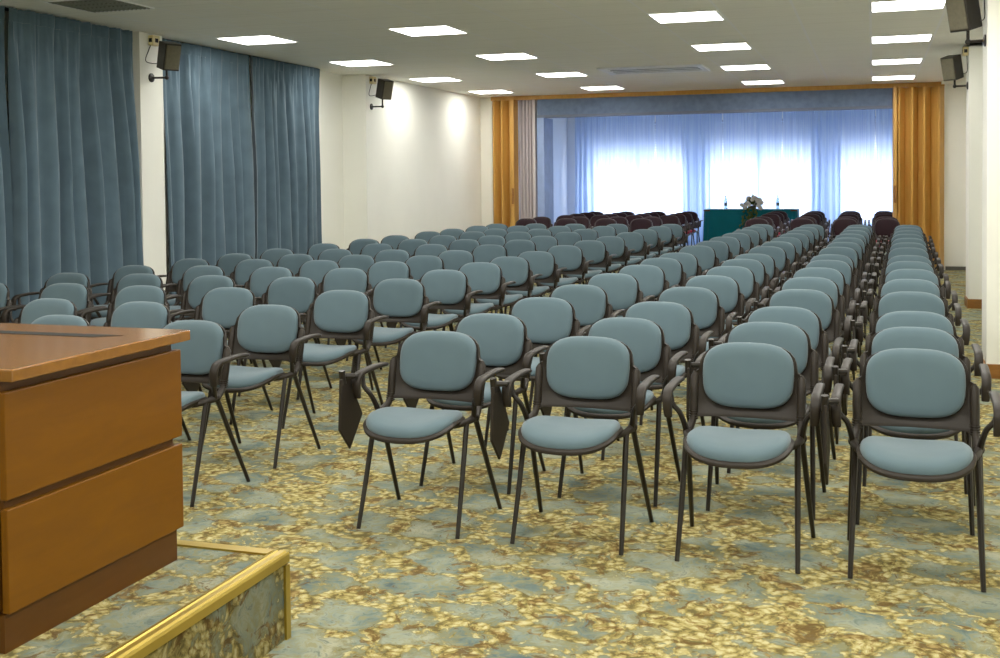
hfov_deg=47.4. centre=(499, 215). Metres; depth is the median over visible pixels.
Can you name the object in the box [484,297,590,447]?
chair
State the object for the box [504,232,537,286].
chair
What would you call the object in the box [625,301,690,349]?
cushion
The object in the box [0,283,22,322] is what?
chair
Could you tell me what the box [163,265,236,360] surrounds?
chair
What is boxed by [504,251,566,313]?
chair
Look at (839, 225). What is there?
cushion
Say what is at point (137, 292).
cushion
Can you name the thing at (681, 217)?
cushion
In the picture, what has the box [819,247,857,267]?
cushion
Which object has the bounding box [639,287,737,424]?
chair
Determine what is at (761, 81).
recessed light
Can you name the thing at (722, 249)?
chair
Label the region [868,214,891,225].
chair
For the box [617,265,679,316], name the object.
chair
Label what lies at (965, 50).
cable box
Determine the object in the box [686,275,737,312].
cushion
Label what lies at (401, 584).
floor
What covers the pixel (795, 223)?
cushion
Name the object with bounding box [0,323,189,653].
desk
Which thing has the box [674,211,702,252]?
chair
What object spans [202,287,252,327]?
cushion
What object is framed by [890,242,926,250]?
cushion
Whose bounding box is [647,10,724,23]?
recessed light
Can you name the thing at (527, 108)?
curtain
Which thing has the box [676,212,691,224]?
cushion
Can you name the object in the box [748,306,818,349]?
cushion
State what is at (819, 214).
cushion
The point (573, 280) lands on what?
seat cushion
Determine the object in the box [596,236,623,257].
cushion
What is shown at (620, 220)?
chair
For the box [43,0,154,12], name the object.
air vent
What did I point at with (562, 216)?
cushion
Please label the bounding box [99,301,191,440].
chair
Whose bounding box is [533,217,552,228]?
chair
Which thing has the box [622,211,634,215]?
chair
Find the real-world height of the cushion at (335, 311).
0.264 m
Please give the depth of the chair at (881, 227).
17.11 m
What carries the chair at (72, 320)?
on the floor
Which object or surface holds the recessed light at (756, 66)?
in the ceiling
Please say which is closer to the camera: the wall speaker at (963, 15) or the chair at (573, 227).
the wall speaker at (963, 15)
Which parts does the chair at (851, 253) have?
armrest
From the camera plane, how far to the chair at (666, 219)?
19.80 m
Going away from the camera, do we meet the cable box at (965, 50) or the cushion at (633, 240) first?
the cable box at (965, 50)
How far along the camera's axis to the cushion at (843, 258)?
10.12 m
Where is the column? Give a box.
[537,118,553,225]
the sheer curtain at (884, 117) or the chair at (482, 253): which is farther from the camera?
the sheer curtain at (884, 117)
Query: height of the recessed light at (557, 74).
0.008 m
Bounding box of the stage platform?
[0,539,290,657]
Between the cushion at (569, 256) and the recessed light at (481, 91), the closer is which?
the cushion at (569, 256)
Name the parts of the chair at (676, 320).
leg, leg, armrest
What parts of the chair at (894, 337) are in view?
armrest, leg, leg, leg, armrest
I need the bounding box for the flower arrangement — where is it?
[739,193,763,226]
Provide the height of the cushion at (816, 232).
0.264 m
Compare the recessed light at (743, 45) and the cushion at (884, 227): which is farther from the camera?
the cushion at (884, 227)
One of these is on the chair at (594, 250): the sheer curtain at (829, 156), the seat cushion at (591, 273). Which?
the seat cushion at (591, 273)
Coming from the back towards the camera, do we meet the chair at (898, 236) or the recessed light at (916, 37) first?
the chair at (898, 236)
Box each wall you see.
[4,11,343,294]
[132,31,166,289]
[342,74,481,248]
[480,97,492,225]
[518,105,567,221]
[567,109,875,245]
[944,84,965,269]
[966,42,982,298]
[982,0,999,363]
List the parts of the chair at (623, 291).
armrest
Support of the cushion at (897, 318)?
on the chair at (897, 318)
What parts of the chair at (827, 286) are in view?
armrest, armrest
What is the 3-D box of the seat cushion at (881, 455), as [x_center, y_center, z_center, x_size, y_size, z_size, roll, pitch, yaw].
[1.557,0.890,4.269,0.396,0.078,0.384,0,2,20]
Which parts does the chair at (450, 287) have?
armrest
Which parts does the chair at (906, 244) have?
armrest, armrest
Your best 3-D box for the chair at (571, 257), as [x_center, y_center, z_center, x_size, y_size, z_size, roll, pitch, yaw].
[0.612,0.728,11.779,0.647,0.819,0.578,0,2,17]
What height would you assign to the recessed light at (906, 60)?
0.008 m
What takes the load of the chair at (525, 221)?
on the floor
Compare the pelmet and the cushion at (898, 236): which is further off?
the pelmet
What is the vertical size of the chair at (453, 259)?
0.819 m
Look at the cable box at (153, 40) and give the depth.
11.34 m
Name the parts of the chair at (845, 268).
armrest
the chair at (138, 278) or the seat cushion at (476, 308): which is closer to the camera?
the chair at (138, 278)
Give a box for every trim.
[491,82,944,100]
[941,42,982,83]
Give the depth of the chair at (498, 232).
16.25 m
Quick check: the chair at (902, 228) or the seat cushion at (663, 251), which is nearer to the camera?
the chair at (902, 228)
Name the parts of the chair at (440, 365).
leg, armrest, leg, leg, leg, armrest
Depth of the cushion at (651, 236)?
15.53 m
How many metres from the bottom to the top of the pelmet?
0.325 m
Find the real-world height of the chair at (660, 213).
0.876 m
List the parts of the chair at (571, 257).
armrest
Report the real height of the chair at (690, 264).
0.819 m
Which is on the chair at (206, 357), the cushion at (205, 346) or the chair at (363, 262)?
the cushion at (205, 346)
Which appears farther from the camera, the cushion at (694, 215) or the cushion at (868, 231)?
the cushion at (694, 215)
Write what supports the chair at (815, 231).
on the floor
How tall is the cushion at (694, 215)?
0.282 m
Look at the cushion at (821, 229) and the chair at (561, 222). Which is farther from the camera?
the chair at (561, 222)
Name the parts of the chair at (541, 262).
armrest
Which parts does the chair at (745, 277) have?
armrest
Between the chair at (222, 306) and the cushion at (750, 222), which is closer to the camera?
the chair at (222, 306)
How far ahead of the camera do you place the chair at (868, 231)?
15.54 m
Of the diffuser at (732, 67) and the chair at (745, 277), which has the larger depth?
the diffuser at (732, 67)
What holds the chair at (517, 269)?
on the floor
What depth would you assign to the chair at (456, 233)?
16.38 m
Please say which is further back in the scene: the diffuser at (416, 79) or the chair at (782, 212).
the chair at (782, 212)
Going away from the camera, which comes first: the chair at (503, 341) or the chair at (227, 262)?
the chair at (503, 341)
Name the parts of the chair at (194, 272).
armrest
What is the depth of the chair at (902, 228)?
15.34 m
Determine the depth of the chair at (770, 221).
18.47 m
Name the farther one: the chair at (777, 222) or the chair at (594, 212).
the chair at (594, 212)
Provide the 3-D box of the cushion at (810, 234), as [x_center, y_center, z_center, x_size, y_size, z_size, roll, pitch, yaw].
[3.922,0.322,14.928,0.372,0.264,0.103,0,2,19]
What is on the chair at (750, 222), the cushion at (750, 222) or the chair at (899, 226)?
the cushion at (750, 222)
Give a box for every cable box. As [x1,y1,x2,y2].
[148,35,159,45]
[369,76,375,83]
[962,46,968,55]
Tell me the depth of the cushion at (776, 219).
19.90 m
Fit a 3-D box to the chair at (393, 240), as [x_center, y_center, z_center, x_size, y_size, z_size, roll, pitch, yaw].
[-1.389,0.667,14.390,0.616,0.819,0.578,0,2,18]
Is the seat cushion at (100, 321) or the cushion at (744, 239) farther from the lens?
the cushion at (744, 239)
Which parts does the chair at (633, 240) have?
armrest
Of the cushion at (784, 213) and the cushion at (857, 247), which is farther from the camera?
the cushion at (784, 213)
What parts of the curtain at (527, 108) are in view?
lead post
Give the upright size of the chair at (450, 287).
0.819 m
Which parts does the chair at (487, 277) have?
armrest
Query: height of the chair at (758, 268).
0.819 m
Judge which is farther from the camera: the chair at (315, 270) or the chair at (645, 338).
the chair at (315, 270)
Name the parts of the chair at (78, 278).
armrest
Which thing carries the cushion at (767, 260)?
on the chair at (768, 261)
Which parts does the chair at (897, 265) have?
armrest, armrest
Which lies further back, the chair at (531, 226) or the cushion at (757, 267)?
the chair at (531, 226)
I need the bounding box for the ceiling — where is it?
[0,0,982,104]
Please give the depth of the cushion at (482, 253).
12.19 m
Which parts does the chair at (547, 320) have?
leg, armrest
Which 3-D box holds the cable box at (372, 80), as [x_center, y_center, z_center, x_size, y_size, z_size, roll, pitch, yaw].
[-1.794,-1.907,16.081,0.063,0.100,0.123,0,2,18]
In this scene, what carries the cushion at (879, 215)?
on the chair at (878, 215)
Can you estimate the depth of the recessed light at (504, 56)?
13.75 m
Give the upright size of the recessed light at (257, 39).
0.008 m
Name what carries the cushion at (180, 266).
on the chair at (177, 270)
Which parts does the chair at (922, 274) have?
armrest, armrest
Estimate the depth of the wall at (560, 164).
25.63 m
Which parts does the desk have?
panel, panel, panel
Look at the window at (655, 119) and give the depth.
25.80 m
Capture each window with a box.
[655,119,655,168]
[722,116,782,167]
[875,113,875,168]
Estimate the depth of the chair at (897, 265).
9.21 m
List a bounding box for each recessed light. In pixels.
[215,35,297,44]
[329,59,393,66]
[387,25,468,36]
[408,77,462,81]
[467,90,513,93]
[474,53,537,60]
[535,72,588,77]
[579,86,624,89]
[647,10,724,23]
[690,42,752,50]
[719,64,770,70]
[740,80,784,84]
[870,0,945,11]
[871,34,932,43]
[871,58,922,64]
[871,75,915,79]
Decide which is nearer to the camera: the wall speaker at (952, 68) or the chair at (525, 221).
the wall speaker at (952, 68)
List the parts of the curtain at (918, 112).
lead post, handle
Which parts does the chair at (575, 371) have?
armrest, leg, leg, leg, leg, armrest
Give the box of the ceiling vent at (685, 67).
[597,64,709,74]
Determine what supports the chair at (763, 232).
on the floor
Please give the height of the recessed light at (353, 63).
0.008 m
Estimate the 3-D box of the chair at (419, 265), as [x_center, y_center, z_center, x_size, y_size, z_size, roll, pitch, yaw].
[-0.771,0.785,10.367,0.647,0.819,0.578,0,2,18]
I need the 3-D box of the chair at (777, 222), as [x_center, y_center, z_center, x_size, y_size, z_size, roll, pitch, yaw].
[4.666,0.414,19.789,0.573,0.876,0.578,0,2,19]
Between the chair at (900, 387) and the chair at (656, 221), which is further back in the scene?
the chair at (656, 221)
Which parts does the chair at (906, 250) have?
armrest, armrest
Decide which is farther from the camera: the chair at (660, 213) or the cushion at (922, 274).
the chair at (660, 213)
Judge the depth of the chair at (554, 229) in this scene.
16.99 m
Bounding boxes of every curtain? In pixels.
[0,6,14,321]
[8,7,143,319]
[162,39,254,319]
[250,56,321,304]
[575,115,654,214]
[656,113,722,244]
[723,112,781,208]
[783,109,874,240]
[876,109,892,211]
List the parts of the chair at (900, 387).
armrest, leg, leg, leg, leg, armrest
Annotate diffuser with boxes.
[332,60,390,65]
[412,78,459,81]
[722,65,769,69]
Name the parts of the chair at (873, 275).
armrest, armrest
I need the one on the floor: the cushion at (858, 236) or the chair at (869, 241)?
the chair at (869, 241)
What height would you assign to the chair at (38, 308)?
0.819 m
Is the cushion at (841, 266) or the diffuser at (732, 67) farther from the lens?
the diffuser at (732, 67)
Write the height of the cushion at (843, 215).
0.282 m
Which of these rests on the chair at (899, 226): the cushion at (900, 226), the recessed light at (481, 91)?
the cushion at (900, 226)
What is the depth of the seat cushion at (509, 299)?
9.85 m
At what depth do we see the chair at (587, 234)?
15.80 m
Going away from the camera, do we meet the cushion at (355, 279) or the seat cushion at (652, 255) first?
the cushion at (355, 279)
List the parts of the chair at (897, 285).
armrest, armrest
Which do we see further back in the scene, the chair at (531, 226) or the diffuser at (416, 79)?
the chair at (531, 226)
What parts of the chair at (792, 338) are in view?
armrest, leg, leg, leg, leg, armrest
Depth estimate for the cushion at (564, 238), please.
14.99 m
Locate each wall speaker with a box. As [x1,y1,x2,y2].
[145,41,181,81]
[369,78,393,109]
[940,54,967,89]
[945,0,985,46]
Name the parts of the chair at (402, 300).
leg, leg, armrest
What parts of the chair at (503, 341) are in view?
leg, leg, leg, leg, armrest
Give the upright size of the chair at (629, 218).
0.876 m
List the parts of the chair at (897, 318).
armrest, leg, leg, armrest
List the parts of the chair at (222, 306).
armrest, leg, leg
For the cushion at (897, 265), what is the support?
on the chair at (897, 265)
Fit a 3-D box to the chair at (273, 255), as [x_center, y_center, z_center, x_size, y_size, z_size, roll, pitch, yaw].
[-2.358,0.760,11.665,0.616,0.819,0.578,0,2,17]
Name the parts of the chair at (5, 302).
armrest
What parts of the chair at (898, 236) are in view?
armrest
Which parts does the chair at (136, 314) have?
leg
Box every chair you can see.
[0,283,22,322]
[1,283,105,322]
[9,298,94,325]
[11,273,99,310]
[31,315,89,325]
[77,285,182,323]
[90,265,163,319]
[90,273,176,325]
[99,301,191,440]
[157,258,209,305]
[162,320,250,506]
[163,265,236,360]
[167,275,242,365]
[170,287,272,424]
[182,305,320,468]
[215,253,252,275]
[226,259,273,304]
[227,277,331,399]
[236,267,293,363]
[260,249,293,265]
[269,290,388,428]
[274,254,314,327]
[294,260,348,344]
[298,268,381,376]
[301,249,352,323]
[307,243,339,259]
[319,255,383,347]
[335,279,441,389]
[338,331,504,538]
[346,239,378,254]
[346,261,419,360]
[358,243,393,257]
[374,249,410,326]
[380,235,408,248]
[385,255,450,347]
[386,269,482,341]
[396,239,428,255]
[403,313,548,493]
[411,244,447,313]
[414,231,440,241]
[428,235,456,247]
[428,262,515,331]
[436,250,474,329]
[440,229,463,239]
[448,239,480,302]
[458,231,485,240]
[465,226,488,231]
[472,245,512,313]
[475,256,542,306]
[477,235,506,245]
[483,229,507,236]
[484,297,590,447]
[486,224,507,229]
[490,336,659,554]
[491,240,540,312]
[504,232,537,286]
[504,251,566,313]
[506,226,529,232]
[515,218,536,225]
[526,223,546,229]
[527,229,552,236]
[529,236,560,277]
[529,284,625,407]
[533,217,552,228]
[537,245,593,296]
[539,317,687,506]
[543,232,581,295]
[547,226,571,235]
[552,215,573,225]
[555,218,576,225]
[563,229,598,277]
[564,240,615,279]
[565,224,586,231]
[571,214,585,216]
[571,217,592,228]
[580,212,594,220]
[583,273,654,335]
[584,301,713,459]
[585,236,634,284]
[588,218,616,272]
[590,211,603,214]
[590,215,608,226]
[592,226,619,272]
[604,214,618,217]
[607,224,629,233]
[610,217,629,225]
[611,232,652,272]
[612,212,627,217]
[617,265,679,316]
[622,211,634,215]
[625,215,642,224]
[628,218,652,231]
[630,229,666,259]
[636,214,651,217]
[638,217,662,264]
[639,258,695,287]
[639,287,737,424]
[643,212,659,217]
[648,226,679,255]
[654,211,665,216]
[654,275,755,385]
[658,253,707,277]
[659,215,684,251]
[661,224,690,251]
[662,342,824,573]
[670,214,691,245]
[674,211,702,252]
[676,212,697,245]
[677,245,723,271]
[685,322,834,519]
[696,241,737,263]
[704,266,769,324]
[708,306,843,480]
[709,237,748,256]
[720,259,778,310]
[721,233,759,253]
[732,230,768,246]
[733,253,787,299]
[737,218,775,229]
[737,289,852,436]
[741,227,773,242]
[747,246,797,281]
[750,224,779,239]
[751,241,806,311]
[753,277,855,407]
[755,217,779,234]
[760,214,785,236]
[766,212,789,234]
[768,267,859,377]
[769,237,812,271]
[772,211,792,226]
[779,233,818,257]
[781,218,813,234]
[781,260,866,357]
[785,230,823,258]
[786,217,817,231]
[789,254,866,345]
[792,227,827,253]
[799,247,870,315]
[800,214,826,229]
[800,224,832,243]
[805,212,828,228]
[807,211,830,226]
[808,242,873,316]
[814,238,875,281]
[819,234,876,272]
[821,348,999,591]
[825,219,857,238]
[825,230,878,290]
[827,217,858,235]
[829,227,879,271]
[831,214,865,226]
[832,327,991,534]
[833,212,865,222]
[833,225,880,246]
[834,211,865,224]
[841,311,982,493]
[850,291,969,440]
[855,279,961,356]
[862,269,957,333]
[864,261,950,324]
[868,211,891,226]
[868,212,891,222]
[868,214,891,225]
[868,255,948,313]
[871,247,943,298]
[872,217,897,241]
[872,219,899,249]
[874,242,940,291]
[875,238,937,282]
[877,234,935,258]
[880,230,934,269]
[881,227,932,264]
[883,225,931,258]
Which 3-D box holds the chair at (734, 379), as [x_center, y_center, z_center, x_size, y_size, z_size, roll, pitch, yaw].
[0.971,0.946,4.562,0.616,0.819,0.578,0,2,20]
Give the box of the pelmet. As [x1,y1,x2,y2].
[537,88,892,117]
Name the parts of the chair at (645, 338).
leg, leg, leg, leg, armrest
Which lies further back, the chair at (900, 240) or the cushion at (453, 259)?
the chair at (900, 240)
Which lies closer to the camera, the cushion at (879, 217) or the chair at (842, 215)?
the cushion at (879, 217)
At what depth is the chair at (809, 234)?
14.86 m
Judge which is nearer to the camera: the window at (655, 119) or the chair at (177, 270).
the chair at (177, 270)
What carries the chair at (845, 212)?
on the floor
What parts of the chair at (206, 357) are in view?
leg, armrest, leg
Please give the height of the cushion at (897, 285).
0.264 m
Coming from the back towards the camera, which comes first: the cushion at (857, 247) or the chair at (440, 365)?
the cushion at (857, 247)
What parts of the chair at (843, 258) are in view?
armrest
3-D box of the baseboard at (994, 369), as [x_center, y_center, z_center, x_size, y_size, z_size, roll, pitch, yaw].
[4.020,1.148,8.514,0.775,0.105,0.400,0,2,18]
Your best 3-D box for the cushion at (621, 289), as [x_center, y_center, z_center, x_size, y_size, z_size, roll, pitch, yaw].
[0.821,0.555,8.305,0.372,0.264,0.103,0,2,20]
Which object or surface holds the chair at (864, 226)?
on the floor
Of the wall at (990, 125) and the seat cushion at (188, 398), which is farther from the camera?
the wall at (990, 125)
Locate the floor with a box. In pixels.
[173,246,999,657]
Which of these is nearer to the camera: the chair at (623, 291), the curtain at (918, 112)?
the chair at (623, 291)
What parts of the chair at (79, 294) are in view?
armrest, armrest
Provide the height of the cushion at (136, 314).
0.264 m
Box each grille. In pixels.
[165,45,180,69]
[383,82,393,98]
[941,58,955,79]
[945,0,967,30]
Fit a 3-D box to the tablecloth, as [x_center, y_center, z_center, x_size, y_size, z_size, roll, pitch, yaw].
[5.224,0.266,23.671,1.942,0.802,0.724,0,2,18]
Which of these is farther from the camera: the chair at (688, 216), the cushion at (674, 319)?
the chair at (688, 216)
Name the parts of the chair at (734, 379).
armrest, leg, leg, leg, leg, armrest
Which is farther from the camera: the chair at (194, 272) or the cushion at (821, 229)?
the cushion at (821, 229)
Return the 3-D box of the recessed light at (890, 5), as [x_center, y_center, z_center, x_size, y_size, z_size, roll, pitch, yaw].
[3.563,-1.837,9.948,0.627,0.008,0.627,0,2,18]
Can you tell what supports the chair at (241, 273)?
on the floor
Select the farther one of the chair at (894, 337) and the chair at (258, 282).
the chair at (258, 282)
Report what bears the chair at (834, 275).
on the floor
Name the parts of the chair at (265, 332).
leg, leg, leg, armrest, leg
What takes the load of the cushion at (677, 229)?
on the chair at (677, 230)
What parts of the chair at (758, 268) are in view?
armrest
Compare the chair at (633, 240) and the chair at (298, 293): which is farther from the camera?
the chair at (633, 240)
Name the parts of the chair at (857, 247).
armrest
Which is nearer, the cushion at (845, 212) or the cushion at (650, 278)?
the cushion at (650, 278)
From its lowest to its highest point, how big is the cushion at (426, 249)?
0.264 m
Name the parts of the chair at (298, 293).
leg, leg, leg, leg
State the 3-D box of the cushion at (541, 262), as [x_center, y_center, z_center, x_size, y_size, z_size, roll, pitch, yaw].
[0.342,0.477,11.000,0.372,0.264,0.103,0,2,17]
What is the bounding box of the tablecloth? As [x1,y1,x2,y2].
[703,209,798,240]
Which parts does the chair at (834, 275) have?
armrest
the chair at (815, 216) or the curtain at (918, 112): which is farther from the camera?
the chair at (815, 216)
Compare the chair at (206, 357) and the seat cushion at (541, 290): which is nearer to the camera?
the chair at (206, 357)
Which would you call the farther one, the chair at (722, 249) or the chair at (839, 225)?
the chair at (839, 225)
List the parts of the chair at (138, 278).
armrest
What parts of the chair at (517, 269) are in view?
armrest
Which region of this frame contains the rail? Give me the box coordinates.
[162,38,317,68]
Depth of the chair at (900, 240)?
12.67 m
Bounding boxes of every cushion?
[0,283,6,316]
[21,298,73,323]
[40,283,86,310]
[46,273,87,286]
[90,317,105,325]
[91,305,107,316]
[111,301,167,328]
[114,265,152,288]
[114,285,163,309]
[117,273,160,292]
[163,320,223,374]
[167,298,180,305]
[169,306,189,317]
[172,258,207,282]
[181,391,204,405]
[183,265,222,290]
[188,275,232,308]
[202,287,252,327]
[208,366,282,387]
[235,259,272,287]
[237,305,297,352]
[250,267,291,296]
[268,277,314,312]
[278,254,312,274]
[300,260,338,288]
[302,343,356,361]
[314,290,367,332]
[319,249,351,261]
[324,268,366,292]
[339,255,373,271]
[360,327,413,341]
[366,407,461,437]
[368,261,408,288]
[373,279,422,316]
[375,249,408,262]
[400,331,476,390]
[405,314,457,326]
[406,255,441,279]
[415,244,446,255]
[421,269,465,303]
[432,382,501,405]
[439,250,472,270]
[444,303,493,314]
[450,239,479,252]
[456,313,523,365]
[459,262,499,293]
[473,245,505,262]
[476,294,522,304]
[490,256,527,285]
[504,240,534,256]
[505,232,530,241]
[506,286,548,295]
[509,357,539,375]
[511,297,572,343]
[518,251,553,278]
[521,416,619,448]
[530,236,556,251]
[541,277,577,285]
[547,336,629,398]
[548,245,581,270]
[551,284,605,325]
[554,232,580,245]
[557,215,573,219]
[566,270,601,277]
[573,390,653,413]
[574,229,597,240]
[574,240,604,263]
[588,264,620,270]
[588,273,636,309]
[588,317,661,371]
[592,226,615,236]
[595,218,615,226]
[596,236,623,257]
[611,258,640,264]
[616,232,642,252]
[619,265,663,297]
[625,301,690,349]
[630,253,654,259]
[633,229,657,247]
[640,365,684,384]
[645,217,660,225]
[648,226,671,243]
[649,249,669,254]
[659,287,716,328]
[660,215,677,223]
[661,224,681,240]
[663,246,680,250]
[670,214,684,227]
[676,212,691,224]
[685,211,696,221]
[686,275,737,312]
[687,426,790,461]
[703,342,793,408]
[706,266,752,298]
[721,259,763,285]
[722,233,749,252]
[728,322,807,373]
[728,404,806,422]
[734,253,773,279]
[745,218,767,226]
[748,246,784,271]
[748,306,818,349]
[755,217,772,225]
[761,214,779,228]
[761,241,794,263]
[767,212,783,224]
[769,289,831,329]
[770,237,801,255]
[772,211,786,221]
[780,233,808,251]
[782,277,837,307]
[786,230,813,243]
[790,218,812,230]
[793,227,818,239]
[793,267,843,294]
[796,217,815,224]
[800,224,823,239]
[801,214,819,224]
[805,212,821,220]
[806,260,850,285]
[810,254,852,268]
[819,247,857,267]
[826,242,861,258]
[831,238,864,252]
[833,219,856,234]
[835,234,865,243]
[836,217,857,222]
[838,214,858,221]
[841,212,859,217]
[841,230,868,243]
[844,227,870,238]
[847,225,871,232]
[860,436,972,474]
[866,348,965,417]
[871,327,958,357]
[875,214,891,218]
[875,217,896,221]
[875,219,898,236]
[875,311,952,334]
[878,291,944,316]
[879,426,949,433]
[881,279,939,296]
[885,261,933,274]
[885,269,937,284]
[887,255,931,264]
[888,247,928,258]
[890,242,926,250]
[891,234,923,241]
[891,238,925,245]
[893,230,922,236]
[894,227,922,233]
[895,225,921,229]
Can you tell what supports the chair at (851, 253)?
on the floor
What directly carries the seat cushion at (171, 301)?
on the chair at (177, 270)
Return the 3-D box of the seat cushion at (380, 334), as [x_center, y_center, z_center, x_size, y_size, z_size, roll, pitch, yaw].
[-0.788,0.805,7.775,0.396,0.078,0.384,0,2,17]
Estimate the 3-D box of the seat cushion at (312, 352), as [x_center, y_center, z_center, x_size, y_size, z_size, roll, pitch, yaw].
[-1.079,0.833,6.967,0.396,0.078,0.384,0,2,17]
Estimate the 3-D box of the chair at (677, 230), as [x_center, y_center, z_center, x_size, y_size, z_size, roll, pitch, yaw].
[2.520,0.545,17.154,0.647,0.819,0.578,0,2,18]
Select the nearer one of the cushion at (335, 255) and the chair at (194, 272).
the chair at (194, 272)
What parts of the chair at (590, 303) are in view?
leg, armrest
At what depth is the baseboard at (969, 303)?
12.89 m
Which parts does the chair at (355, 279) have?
armrest, leg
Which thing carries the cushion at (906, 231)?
on the chair at (883, 244)
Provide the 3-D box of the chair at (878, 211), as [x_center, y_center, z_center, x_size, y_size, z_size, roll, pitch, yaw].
[7.050,0.357,20.902,0.573,0.876,0.578,0,2,19]
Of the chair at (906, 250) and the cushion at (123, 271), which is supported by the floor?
the chair at (906, 250)
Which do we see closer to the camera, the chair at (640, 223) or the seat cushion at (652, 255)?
the seat cushion at (652, 255)
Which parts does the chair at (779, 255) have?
armrest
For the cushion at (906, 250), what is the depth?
10.99 m
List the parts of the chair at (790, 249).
armrest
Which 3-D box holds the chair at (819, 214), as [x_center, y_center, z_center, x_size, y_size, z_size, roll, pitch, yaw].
[5.592,0.386,20.433,0.573,0.876,0.578,0,2,19]
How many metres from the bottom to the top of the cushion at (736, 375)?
0.264 m
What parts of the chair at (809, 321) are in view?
armrest, leg, leg, armrest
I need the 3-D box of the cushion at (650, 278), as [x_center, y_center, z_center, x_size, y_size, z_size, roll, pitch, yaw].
[1.127,0.528,9.110,0.372,0.264,0.103,0,2,19]
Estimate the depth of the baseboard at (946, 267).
18.16 m
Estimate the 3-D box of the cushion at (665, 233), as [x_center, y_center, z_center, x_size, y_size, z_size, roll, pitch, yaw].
[2.304,0.289,16.512,0.372,0.264,0.103,0,2,18]
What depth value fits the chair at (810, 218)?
18.28 m
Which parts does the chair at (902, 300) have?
armrest, armrest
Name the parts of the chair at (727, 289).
armrest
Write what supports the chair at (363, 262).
on the floor
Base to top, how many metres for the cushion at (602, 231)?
0.264 m
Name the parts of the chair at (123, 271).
armrest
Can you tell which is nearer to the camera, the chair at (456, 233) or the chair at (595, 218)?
the chair at (456, 233)
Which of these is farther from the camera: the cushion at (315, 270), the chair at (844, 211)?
the chair at (844, 211)
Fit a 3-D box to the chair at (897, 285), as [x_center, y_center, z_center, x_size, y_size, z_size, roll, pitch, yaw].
[2.667,0.841,7.450,0.647,0.819,0.578,0,2,19]
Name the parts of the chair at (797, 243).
armrest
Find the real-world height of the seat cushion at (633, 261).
0.078 m
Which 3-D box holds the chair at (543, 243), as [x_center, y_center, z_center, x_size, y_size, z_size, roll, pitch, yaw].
[0.458,0.666,13.849,0.647,0.819,0.578,0,2,18]
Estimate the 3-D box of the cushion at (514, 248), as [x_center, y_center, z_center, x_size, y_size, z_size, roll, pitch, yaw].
[0.226,0.412,13.155,0.372,0.264,0.103,0,2,16]
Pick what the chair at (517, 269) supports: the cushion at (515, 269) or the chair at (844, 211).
the cushion at (515, 269)
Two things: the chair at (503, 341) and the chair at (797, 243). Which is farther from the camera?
the chair at (797, 243)
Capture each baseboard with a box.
[945,266,965,269]
[964,295,981,308]
[983,359,999,378]
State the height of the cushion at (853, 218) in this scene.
0.282 m
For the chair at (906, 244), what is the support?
on the floor
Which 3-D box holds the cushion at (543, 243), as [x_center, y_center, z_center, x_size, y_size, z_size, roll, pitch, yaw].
[0.526,0.383,14.009,0.372,0.264,0.103,0,2,18]
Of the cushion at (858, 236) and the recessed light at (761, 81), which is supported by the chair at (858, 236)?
the cushion at (858, 236)
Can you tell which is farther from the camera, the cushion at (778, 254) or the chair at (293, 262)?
the cushion at (778, 254)
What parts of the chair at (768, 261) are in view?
armrest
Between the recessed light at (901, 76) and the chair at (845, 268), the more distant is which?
the recessed light at (901, 76)
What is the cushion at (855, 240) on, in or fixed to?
on the chair at (860, 242)
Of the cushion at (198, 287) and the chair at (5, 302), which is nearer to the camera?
the chair at (5, 302)
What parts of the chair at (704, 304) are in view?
leg, armrest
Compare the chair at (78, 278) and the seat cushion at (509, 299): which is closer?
the chair at (78, 278)
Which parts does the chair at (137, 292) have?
armrest, armrest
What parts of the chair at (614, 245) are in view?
armrest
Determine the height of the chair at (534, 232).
0.819 m
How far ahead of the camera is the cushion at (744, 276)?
8.85 m
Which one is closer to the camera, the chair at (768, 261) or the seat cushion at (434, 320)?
the seat cushion at (434, 320)
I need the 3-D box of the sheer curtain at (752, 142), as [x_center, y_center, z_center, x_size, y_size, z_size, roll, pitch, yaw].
[5.476,-0.797,24.710,1.264,2.890,0.113,0,2,18]
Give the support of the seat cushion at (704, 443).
on the chair at (734, 379)
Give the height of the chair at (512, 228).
0.819 m
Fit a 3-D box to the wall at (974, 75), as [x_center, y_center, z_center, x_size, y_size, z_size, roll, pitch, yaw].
[5.610,-0.453,12.992,0.520,3.000,0.400,0,2,18]
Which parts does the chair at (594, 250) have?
armrest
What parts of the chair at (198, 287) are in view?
armrest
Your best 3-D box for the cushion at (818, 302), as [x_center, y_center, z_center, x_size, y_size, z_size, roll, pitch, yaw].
[1.842,0.586,6.982,0.372,0.264,0.103,0,2,20]
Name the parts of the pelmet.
rail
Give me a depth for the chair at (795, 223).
17.51 m
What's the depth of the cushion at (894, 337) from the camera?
5.16 m
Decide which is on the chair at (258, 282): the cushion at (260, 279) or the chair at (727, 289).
the cushion at (260, 279)
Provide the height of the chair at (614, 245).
0.819 m
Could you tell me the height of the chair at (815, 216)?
0.876 m
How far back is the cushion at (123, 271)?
9.62 m
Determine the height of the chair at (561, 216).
0.876 m
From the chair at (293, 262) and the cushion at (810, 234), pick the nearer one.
the chair at (293, 262)
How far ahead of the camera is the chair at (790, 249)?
12.20 m
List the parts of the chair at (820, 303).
leg, armrest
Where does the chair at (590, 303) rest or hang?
on the floor
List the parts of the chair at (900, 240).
armrest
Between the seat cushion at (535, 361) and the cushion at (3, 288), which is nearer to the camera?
the seat cushion at (535, 361)
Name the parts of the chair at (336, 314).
leg, leg, leg, leg, armrest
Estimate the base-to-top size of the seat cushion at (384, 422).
0.078 m

